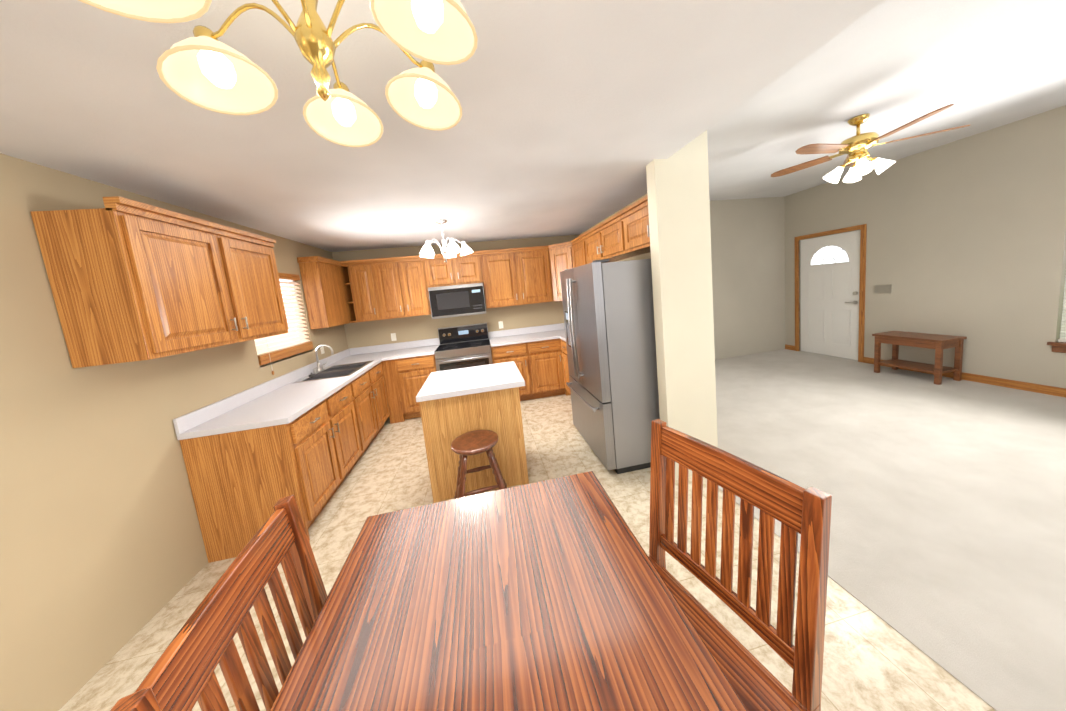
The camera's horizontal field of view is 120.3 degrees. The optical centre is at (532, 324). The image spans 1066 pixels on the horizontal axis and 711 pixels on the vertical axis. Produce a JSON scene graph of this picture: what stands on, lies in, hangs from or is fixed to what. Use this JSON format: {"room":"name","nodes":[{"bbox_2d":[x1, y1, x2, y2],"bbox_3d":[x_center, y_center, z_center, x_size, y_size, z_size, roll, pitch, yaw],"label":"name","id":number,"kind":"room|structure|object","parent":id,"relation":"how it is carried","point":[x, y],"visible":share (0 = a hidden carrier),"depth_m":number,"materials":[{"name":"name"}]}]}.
{"room":"kitchen","nodes":[
{"label":"kitchen","id":0,"kind":"room"},
{"bbox_2d":[0,153,347,710],"bbox_3d":[-2.225,0.502,0.986,0.150,2.440,7.537,-7,6,-9],"label":"wall","id":1,"kind":"structure","parent":0,"point":[103,558],"depth_m":1.49,"materials":[{"name":"beige paint"}]},
{"bbox_2d":[31,196,288,367],"bbox_3d":[-2.223,-0.256,2.059,0.372,0.802,1.160,-7,6,-9],"label":"upper cabinet","id":2,"kind":"object","parent":1,"relation":"attached to","point":[131,280],"visible":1,"depth_m":1.59,"materials":[{"name":"brown wood"}]},
{"bbox_2d":[254,279,311,366],"bbox_3d":[-2.631,-0.084,3.135,0.110,0.895,0.900,-7,6,-9],"label":"kitchen window","id":3,"kind":"structure","parent":1,"relation":"in","point":[286,313],"depth_m":3.46,"materials":[{"name":"white paint"}]},
{"bbox_2d":[254,273,312,374],"bbox_3d":[-2.587,-0.042,3.147,0.091,0.990,0.890,-7,6,-9],"label":"window blinds","id":4,"kind":"object","parent":3,"relation":"attached to","point":[276,353],"visible":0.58,"depth_m":3.27,"materials":[{"name":"beige plastic"}]},
{"bbox_2d":[0,0,884,251],"bbox_3d":[-0.533,-1.229,1.125,3.910,0.620,7.537,-7,6,-9],"label":"ceiling","id":5,"kind":"structure","parent":0,"point":[578,116],"depth_m":1.33,"materials":[{"name":"white paint"}]},
{"bbox_2d":[78,0,477,146],"bbox_3d":[-0.507,-0.697,0.701,0.730,0.345,0.754,-7,6,-9],"label":"dining chandelier","id":6,"kind":"object","parent":5,"relation":"hanging from","point":[204,67],"visible":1,"depth_m":0.74,"materials":[{"name":"beige glass"}]},
{"bbox_2d":[420,219,472,262],"bbox_3d":[-0.953,-0.891,3.302,0.583,0.445,0.580,-7,6,-9],"label":"chandelier","id":7,"kind":"object","parent":5,"relation":"hanging from","point":[452,249],"visible":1,"depth_m":3.23,"materials":[{"name":"white glass"}]},
{"bbox_2d":[59,394,995,710],"bbox_3d":[-0.336,1.550,1.420,3.750,0.100,7.537,-7,6,-9],"label":"floor","id":8,"kind":"structure","parent":0,"point":[873,662],"depth_m":1.67,"materials":[{"name":"beige tile"}]},
{"bbox_2d":[110,495,326,710],"bbox_3d":[-0.417,1.046,0.831,0.526,1.042,0.548,-8,7,-16],"label":"chair","id":9,"kind":"object","parent":8,"relation":"on","point":[180,675],"visible":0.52,"depth_m":0.72,"materials":[{"name":"brown wood"}]},
{"bbox_2d":[179,338,570,562],"bbox_3d":[-0.643,0.839,3.629,3.728,0.878,2.662,-7,6,-9],"label":"base cabinet","id":10,"kind":"object","parent":8,"relation":"on","point":[243,482],"visible":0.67,"depth_m":2.26,"materials":[{"name":"brown wood"}]},
{"bbox_2d":[173,323,565,439],"bbox_3d":[-0.692,0.335,3.567,3.727,0.140,2.673,-7,6,-9],"label":"countertop","id":11,"kind":"structure","parent":10,"relation":"on","point":[282,399],"depth_m":2.70,"materials":[{"name":"laminate"}]},
{"bbox_2d":[313,344,333,373],"bbox_3d":[-2.403,0.379,3.525,0.208,0.305,0.212,-7,6,-9],"label":"faucet","id":12,"kind":"object","parent":11,"relation":"on","point":[318,368],"visible":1,"depth_m":3.51,"materials":[{"name":"silver metal"}]},
{"bbox_2d":[293,360,373,382],"bbox_3d":[-2.218,0.595,3.497,0.534,0.209,0.764,-7,6,-9],"label":"sink","id":13,"kind":"object","parent":11,"relation":"in","point":[336,371],"visible":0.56,"depth_m":3.49,"materials":[{"name":"silver metal"}]},
{"bbox_2d":[434,323,491,370],"bbox_3d":[-0.980,0.625,4.511,0.758,1.175,0.722,-7,6,-9],"label":"range","id":14,"kind":"object","parent":8,"relation":"on","point":[463,346],"visible":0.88,"depth_m":4.26,"materials":[{"name":"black metal"}]},
{"bbox_2d":[416,361,528,502],"bbox_3d":[-0.487,0.904,2.716,0.824,0.920,0.740,-7,6,-9],"label":"kitchen island","id":15,"kind":"object","parent":8,"relation":"on","point":[454,404],"visible":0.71,"depth_m":2.47,"materials":[{"name":"brown wood"}]},
{"bbox_2d":[451,430,506,498],"bbox_3d":[-0.383,1.115,2.204,0.460,0.604,0.460,-7,6,-9],"label":"stool","id":16,"kind":"object","parent":8,"relation":"on","point":[466,444],"visible":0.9,"depth_m":2.10,"materials":[{"name":"brown wood"}]},
{"bbox_2d":[270,471,747,710],"bbox_3d":[-0.004,1.185,0.470,0.965,0.765,1.825,-7,6,-9],"label":"dining table","id":17,"kind":"object","parent":8,"relation":"on","point":[555,594],"visible":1,"depth_m":0.80,"materials":[{"name":"brown wood"}]},
{"bbox_2d":[560,259,659,473],"bbox_3d":[0.832,0.303,2.976,0.911,1.793,0.940,-7,6,-9],"label":"fridge","id":18,"kind":"object","parent":8,"relation":"on","point":[608,311],"visible":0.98,"depth_m":2.52,"materials":[{"name":"grey metal"}]},
{"bbox_2d":[648,419,831,710],"bbox_3d":[0.436,0.948,0.954,0.526,1.042,0.548,-8,7,-23],"label":"chair","id":19,"kind":"object","parent":8,"relation":"on","point":[794,510],"visible":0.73,"depth_m":0.91,"materials":[{"name":"brown wood"}]},
{"bbox_2d":[332,197,784,359],"bbox_3d":[1.040,-0.509,5.239,7.870,2.860,0.150,-7,6,-9],"label":"wall","id":20,"kind":"structure","parent":0,"point":[748,257],"depth_m":5.55,"materials":[{"name":"beige paint"}]},
{"bbox_2d":[391,333,395,340],"label":"outlet plates","id":21,"kind":"object","parent":20,"relation":"on","point":[393,335],"depth_m":4.66,"materials":[{"name":"white plastic"}]},
{"bbox_2d":[297,195,650,328],"bbox_3d":[-0.775,-0.535,3.452,3.727,0.842,2.708,-7,6,-9],"label":"upper cabinet","id":22,"kind":"object","parent":20,"relation":"attached to","point":[336,293],"visible":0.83,"depth_m":4.29,"materials":[{"name":"brown wood"}]},
{"bbox_2d":[428,283,485,318],"bbox_3d":[-1.112,-0.358,4.575,0.764,0.449,0.420,-7,6,-9],"label":"microwave","id":23,"kind":"object","parent":22,"relation":"attached to","point":[456,300],"visible":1,"depth_m":4.37,"materials":[{"name":"grey"}]},
{"bbox_2d":[498,321,502,328],"label":"outlet plates","id":24,"kind":"object","parent":20,"relation":"on","point":[500,322],"depth_m":4.92,"materials":[{"name":"white plastic"}]},
{"bbox_2d":[579,194,650,261],"bbox_3d":[1.108,-0.355,3.793,0.025,2.860,2.737,-7,6,-9],"label":"wall","id":25,"kind":"structure","parent":0,"point":[643,256],"depth_m":3.38,"materials":[{"name":"beige paint"}]},
{"bbox_2d":[646,130,717,479],"bbox_3d":[1.158,-0.201,2.364,0.430,2.860,0.110,-7,6,-9],"label":"wall","id":26,"kind":"structure","parent":0,"point":[679,215],"depth_m":2.31,"materials":[{"name":"beige paint"}]},
{"bbox_2d":[707,0,1065,200],"bbox_3d":[3.214,-1.881,1.729,4.440,0.200,7.537,-7,6,-9],"label":"ceiling","id":27,"kind":"structure","parent":0,"point":[980,65],"depth_m":2.37,"materials":[{"name":"white paint"}]},
{"bbox_2d":[771,104,970,183],"bbox_3d":[2.915,-1.599,2.777,1.250,0.531,1.293,-7,6,-9],"label":"room ceiling fan","id":28,"kind":"object","parent":27,"relation":"hanging from","point":[856,146],"visible":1,"depth_m":2.73,"materials":[{"name":"gold metal"}]},
{"bbox_2d":[715,349,1065,710],"bbox_3d":[3.593,1.084,2.074,4.270,0.104,7.537,-7,6,-9],"label":"floor","id":29,"kind":"structure","parent":0,"point":[947,547],"depth_m":2.04,"materials":[{"name":"beige carpet"}]},
{"bbox_2d":[872,331,966,384],"bbox_3d":[4.971,0.408,3.981,0.380,0.550,0.660,-7,6,-9],"label":"bench","id":30,"kind":"object","parent":29,"relation":"on","point":[938,343],"visible":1,"depth_m":3.84,"materials":[{"name":"brown wood"}]},
{"bbox_2d":[784,105,1065,387],"bbox_3d":[5.479,-0.609,2.174,0.150,2.860,7.387,-7,6,-9],"label":"wall","id":31,"kind":"structure","parent":0,"point":[966,237],"depth_m":3.60,"materials":[{"name":"beige paint"}]},
{"bbox_2d":[794,224,866,361],"bbox_3d":[4.926,-0.497,5.127,0.036,2.095,1.040,-7,6,-9],"label":"door frame","id":32,"kind":"structure","parent":31,"relation":"attached to","point":[863,232],"depth_m":4.74,"materials":[{"name":"brown wood"}]},
{"bbox_2d":[801,230,860,359],"bbox_3d":[4.952,-0.471,5.134,0.099,2.014,0.902,-7,6,-9],"label":"front door","id":33,"kind":"structure","parent":31,"relation":"in","point":[830,273],"depth_m":5.09,"materials":[{"name":"white paint"}]},
{"bbox_2d":[875,285,890,292],"label":"outlet plates","id":34,"kind":"object","parent":31,"relation":"on","point":[882,288],"depth_m":4.40,"materials":[{"name":"white plastic"}]},
{"bbox_2d":[785,344,1065,397],"bbox_3d":[3.588,0.987,2.063,3.959,0.091,7.235,-7,6,-9],"label":"baseboard","id":35,"kind":"structure","parent":31,"relation":"attached to","point":[1038,388],"depth_m":3.46,"materials":[{"name":"brown wood"}]},
{"bbox_2d":[1047,276,1065,352],"bbox_3d":[5.351,-0.745,2.584,0.155,2.142,0.960,-7,6,-9],"label":"window","id":36,"kind":"structure","parent":31,"relation":"in","point":[1063,312],"depth_m":3.10,"materials":[{"name":"white paint"}]},
{"bbox_2d":[1058,275,1065,341],"bbox_3d":[5.361,-0.534,2.605,0.067,1.510,0.910,-7,6,-9],"label":"window blinds","id":37,"kind":"object","parent":36,"relation":"attached to","point":[1062,338],"visible":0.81,"depth_m":3.08,"materials":[{"name":"white plastic"}]}
]}

